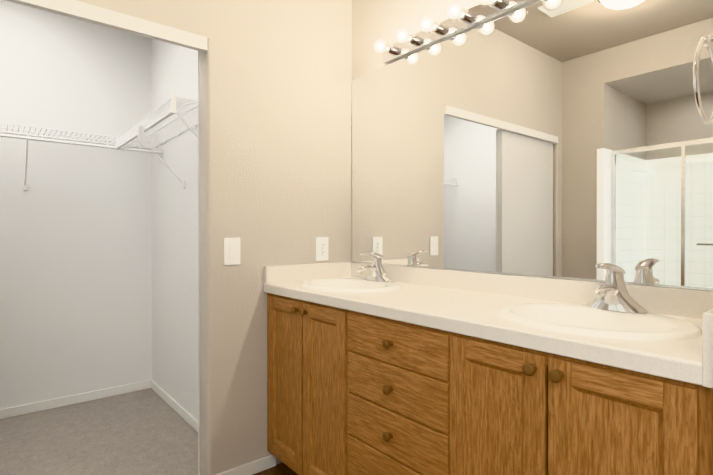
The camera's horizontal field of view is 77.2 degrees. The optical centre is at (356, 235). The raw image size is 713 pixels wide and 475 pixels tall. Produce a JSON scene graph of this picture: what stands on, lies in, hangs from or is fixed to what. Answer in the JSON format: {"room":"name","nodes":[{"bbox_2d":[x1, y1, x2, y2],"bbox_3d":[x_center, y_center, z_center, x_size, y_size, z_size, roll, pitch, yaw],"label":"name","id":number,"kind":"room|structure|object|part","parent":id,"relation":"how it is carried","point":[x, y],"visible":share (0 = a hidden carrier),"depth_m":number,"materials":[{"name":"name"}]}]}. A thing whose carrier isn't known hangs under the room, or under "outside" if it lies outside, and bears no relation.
{"room":"bathroom","nodes":[
{"label":"bathroom","id":0,"kind":"room"},
{"bbox_2d":[0,0,151,408],"bbox_3d":[-2.356,-0.174,2.794,2.230,2.885,0.120,0,0,-39],"label":"wall","id":1,"kind":"structure","parent":0,"point":[75,269],"depth_m":3.05,"materials":[{"name":"white paint"}]},
{"bbox_2d":[0,122,114,189],"bbox_3d":[-2.218,-0.476,2.633,1.979,0.372,0.300,0,0,-39],"label":"wire closet shelf","id":2,"kind":"object","parent":1,"relation":"attached to","point":[41,136],"depth_m":2.79,"materials":[{"name":"white metal"}]},
{"bbox_2d":[0,380,150,418],"bbox_3d":[-2.313,1.126,2.749,1.988,0.062,0.011,0,0,-39],"label":"baseboard","id":3,"kind":"structure","parent":1,"relation":"attached to","point":[58,402],"depth_m":3.05,"materials":[{"name":"white wood"}]},
{"bbox_2d":[0,388,197,474],"bbox_3d":[-1.871,1.191,2.212,2.230,0.062,1.645,0,0,-39],"label":"floor","id":4,"kind":"structure","parent":0,"point":[150,431],"depth_m":2.52,"materials":[{"name":"grey carpet"}]},
{"bbox_2d":[151,39,197,419],"bbox_3d":[-1.039,-0.174,2.856,0.120,2.885,1.460,0,0,-39],"label":"wall","id":5,"kind":"structure","parent":0,"point":[174,69],"depth_m":2.95,"materials":[{"name":"white paint"}]},
{"bbox_2d":[115,94,197,188],"bbox_3d":[-1.107,-0.476,2.606,0.299,0.372,1.155,0,0,-39],"label":"wire closet shelf","id":6,"kind":"object","parent":5,"relation":"attached to","point":[138,130],"depth_m":2.54,"materials":[{"name":"white metal"}]},
{"bbox_2d":[151,380,197,431],"bbox_3d":[-1.089,1.126,2.817,0.011,0.062,1.442,0,0,-39],"label":"baseboard","id":7,"kind":"structure","parent":5,"relation":"attached to","point":[184,414],"depth_m":2.92,"materials":[{"name":"white wood"}]},
{"bbox_2d":[198,51,199,474],"bbox_3d":[-0.691,-0.171,2.199,0.178,2.885,0.004,0,0,-39],"label":"wall","id":8,"kind":"structure","parent":0,"point":[198,299],"depth_m":2.14,"materials":[{"name":"white paint"}]},
{"bbox_2d":[77,0,351,474],"bbox_3d":[-1.050,-0.169,1.823,2.790,2.885,0.120,0,0,-39],"label":"wall","id":9,"kind":"structure","parent":0,"point":[275,161],"depth_m":2.20,"materials":[{"name":"beige paint"}]},
{"bbox_2d":[5,0,206,51],"bbox_3d":[-1.332,-0.869,1.565,1.606,0.062,0.114,0,0,-39],"label":"trim","id":10,"kind":"structure","parent":9,"relation":"attached to","point":[83,11],"depth_m":1.80,"materials":[{"name":"white wood"}]},
{"bbox_2d":[224,238,239,264],"bbox_3d":[-0.589,0.077,2.119,0.082,0.129,0.010,0,0,-39],"label":"switch plate","id":11,"kind":"object","parent":9,"relation":"attached to","point":[231,251],"visible":1,"depth_m":2.12,"materials":[{"name":"white plastic"}]},
{"bbox_2d":[216,454,275,474],"bbox_3d":[-0.536,1.141,2.166,0.328,0.062,0.011,0,0,-39],"label":"baseboard","id":12,"kind":"structure","parent":9,"relation":"attached to","point":[258,465],"depth_m":2.19,"materials":[{"name":"white"}]},
{"bbox_2d":[264,263,351,282],"bbox_3d":[-0.245,0.197,2.392,0.538,0.086,0.022,0,0,-39],"label":"backsplash","id":13,"kind":"structure","parent":9,"relation":"attached to","point":[299,271],"depth_m":2.35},
{"bbox_2d":[316,237,327,260],"bbox_3d":[-0.187,0.075,2.452,0.082,0.129,0.008,0,0,-39],"label":"electrical outlet plate","id":14,"kind":"object","parent":9,"relation":"attached to","point":[320,254],"visible":1,"depth_m":2.45,"materials":[{"name":"white plastic"}]},
{"bbox_2d":[352,263,712,314],"bbox_3d":[0.536,0.201,1.883,0.021,0.082,1.800,0,0,-39],"label":"backsplash","id":15,"kind":"structure","parent":9,"relation":"attached to","point":[664,299],"depth_m":1.72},
{"bbox_2d":[253,463,296,474],"bbox_3d":[-0.356,1.231,0.185,3.810,0.100,3.540,0,0,-39],"label":"floor","id":16,"kind":"structure","parent":0,"point":[281,469],"depth_m":2.21,"materials":[{"name":"brown wood"}]},
{"bbox_2d":[264,291,712,474],"bbox_3d":[0.320,0.731,1.708,0.580,0.887,1.800,0,0,-39],"label":"bathroom vanity","id":17,"kind":"object","parent":16,"relation":"on","point":[376,367],"depth_m":1.33,"materials":[{"name":"brown wood"}]},
{"bbox_3d":[-0.340,0.678,2.107,0.009,0.648,0.201,0,0,-39],"label":"door panel","id":18,"kind":"part","parent":17,"relation":"part of","materials":[{"name":"brown wood"}]},
{"bbox_3d":[-0.275,0.334,1.994,0.030,0.033,0.033,0,0,-39],"label":"knob","id":19,"kind":"part","parent":17,"relation":"part of","materials":[{"name":"brown wood"}]},
{"bbox_3d":[-0.230,0.334,1.940,0.030,0.033,0.033,0,0,-39],"label":"knob","id":20,"kind":"part","parent":17,"relation":"part of","materials":[{"name":"brown wood"}]},
{"bbox_3d":[-0.138,0.679,1.861,0.009,0.648,0.188,0,0,-39],"label":"door panel","id":21,"kind":"part","parent":17,"relation":"part of","materials":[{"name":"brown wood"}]},
{"bbox_3d":[0.126,0.917,1.548,0.019,0.289,0.490,0,0,-39],"label":"drawer","id":22,"kind":"part","parent":17,"relation":"part of","materials":[{"name":"brown wood"}]},
{"bbox_3d":[0.108,0.689,1.532,0.030,0.033,0.033,0,0,-39],"label":"drawer knob","id":23,"kind":"part","parent":17,"relation":"part of","materials":[{"name":"brown wood"}]},
{"bbox_3d":[0.108,0.528,1.531,0.030,0.033,0.033,0,0,-39],"label":"drawer knob","id":24,"kind":"part","parent":17,"relation":"part of","materials":[{"name":"brown wood"}]},
{"bbox_3d":[0.108,0.372,1.530,0.030,0.033,0.033,0,0,-39],"label":"drawer knob","id":25,"kind":"part","parent":17,"relation":"part of","materials":[{"name":"brown wood"}]},
{"bbox_3d":[0.126,0.689,1.547,0.019,0.156,0.490,0,0,-39],"label":"drawer","id":26,"kind":"part","parent":17,"relation":"part of","materials":[{"name":"brown wood"}]},
{"bbox_3d":[0.126,0.528,1.546,0.019,0.154,0.490,0,0,-39],"label":"drawer","id":27,"kind":"part","parent":17,"relation":"part of","materials":[{"name":"brown wood"}]},
{"bbox_3d":[0.126,0.372,1.546,0.019,0.146,0.490,0,0,-39],"label":"drawer","id":28,"kind":"part","parent":17,"relation":"part of","materials":[{"name":"brown wood"}]},
{"bbox_2d":[264,283,699,378],"bbox_3d":[0.326,0.265,1.711,0.563,0.045,1.800,0,0,-39],"label":"countertop","id":29,"kind":"structure","parent":17,"relation":"on","point":[442,306],"depth_m":1.31,"materials":[{"name":"white stone"}]},
{"bbox_2d":[280,275,423,294],"bbox_3d":[-0.027,0.305,2.124,0.444,0.158,0.524,0,0,-39],"label":"sink","id":30,"kind":"object","parent":29,"relation":"in","point":[342,284],"depth_m":2.20,"materials":[{"name":"white ceramic"}]},
{"bbox_2d":[356,251,395,282],"bbox_3d":[0.071,0.152,2.193,0.164,0.148,0.180,0,0,-39],"label":"faucet","id":31,"kind":"object","parent":29,"relation":"on","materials":[{"name":"silver metal"}]},
{"bbox_2d":[464,295,699,350],"bbox_3d":[0.666,0.309,1.283,0.444,0.158,0.524,0,0,-39],"label":"sink","id":32,"kind":"object","parent":29,"relation":"in","point":[666,330],"depth_m":1.31,"materials":[{"name":"white ceramic"}]},
{"bbox_2d":[580,263,651,310],"bbox_3d":[0.764,0.156,1.352,0.164,0.148,0.180,0,0,-39],"label":"faucet","id":33,"kind":"object","parent":29,"relation":"on","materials":[{"name":"silver metal"}]},
{"bbox_3d":[0.379,0.682,1.234,0.009,0.648,0.184,0,0,-39],"label":"door panel","id":34,"kind":"part","parent":17,"relation":"part of","materials":[{"name":"brown wood"}]},
{"bbox_3d":[0.439,0.338,1.128,0.030,0.033,0.033,0,0,-39],"label":"knob","id":35,"kind":"part","parent":17,"relation":"part of","materials":[{"name":"brown wood"}]},
{"bbox_3d":[0.482,0.338,1.076,0.030,0.033,0.033,0,0,-39],"label":"knob","id":36,"kind":"part","parent":17,"relation":"part of","materials":[{"name":"brown wood"}]},
{"bbox_3d":[0.575,0.683,0.996,0.009,0.648,0.189,0,0,-39],"label":"door panel","id":37,"kind":"part","parent":17,"relation":"part of","materials":[{"name":"brown wood"}]},
{"bbox_2d":[352,0,712,290],"bbox_3d":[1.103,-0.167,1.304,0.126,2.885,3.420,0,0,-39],"label":"mirror","id":38,"kind":"object","parent":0,"point":[567,138],"depth_m":1.70,"materials":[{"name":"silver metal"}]},
{"bbox_2d":[372,0,534,62],"bbox_3d":[0.488,-0.936,1.830,0.160,0.080,1.220,0,0,-39],"label":"light bar","id":39,"kind":"object","parent":38,"relation":"attached to","point":[463,19],"visible":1,"depth_m":1.99,"materials":[{"name":"silver metal"}]},
{"bbox_2d":[352,261,712,290],"bbox_3d":[0.544,0.155,1.886,0.008,0.008,1.788,0,0,-39],"label":"channel","id":40,"kind":"object","parent":38,"relation":"attached to","point":[657,285],"visible":1,"depth_m":1.65,"materials":[{"name":"silver metal"}]},
{"bbox_2d":[700,307,712,382],"bbox_3d":[0.881,0.219,1.020,0.544,0.142,0.027,0,0,-39],"label":"backsplash","id":41,"kind":"structure","parent":0,"relation":"attached to","point":[706,316],"depth_m":0.85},
{"bbox_3d":[0.925,-0.165,0.959,0.600,2.885,0.114,0,0,-39],"label":"wall","id":42,"kind":"structure","parent":0,"visible":0},
{"bbox_2d":[693,34,712,123],"bbox_3d":[0.767,-0.344,0.946,0.178,0.209,0.066,0,0,-39],"label":"towel ring","id":43,"kind":"object","parent":42,"relation":"attached to","point":[706,41],"visible":1,"depth_m":0.92,"materials":[{"name":"silver metal"}]}
]}

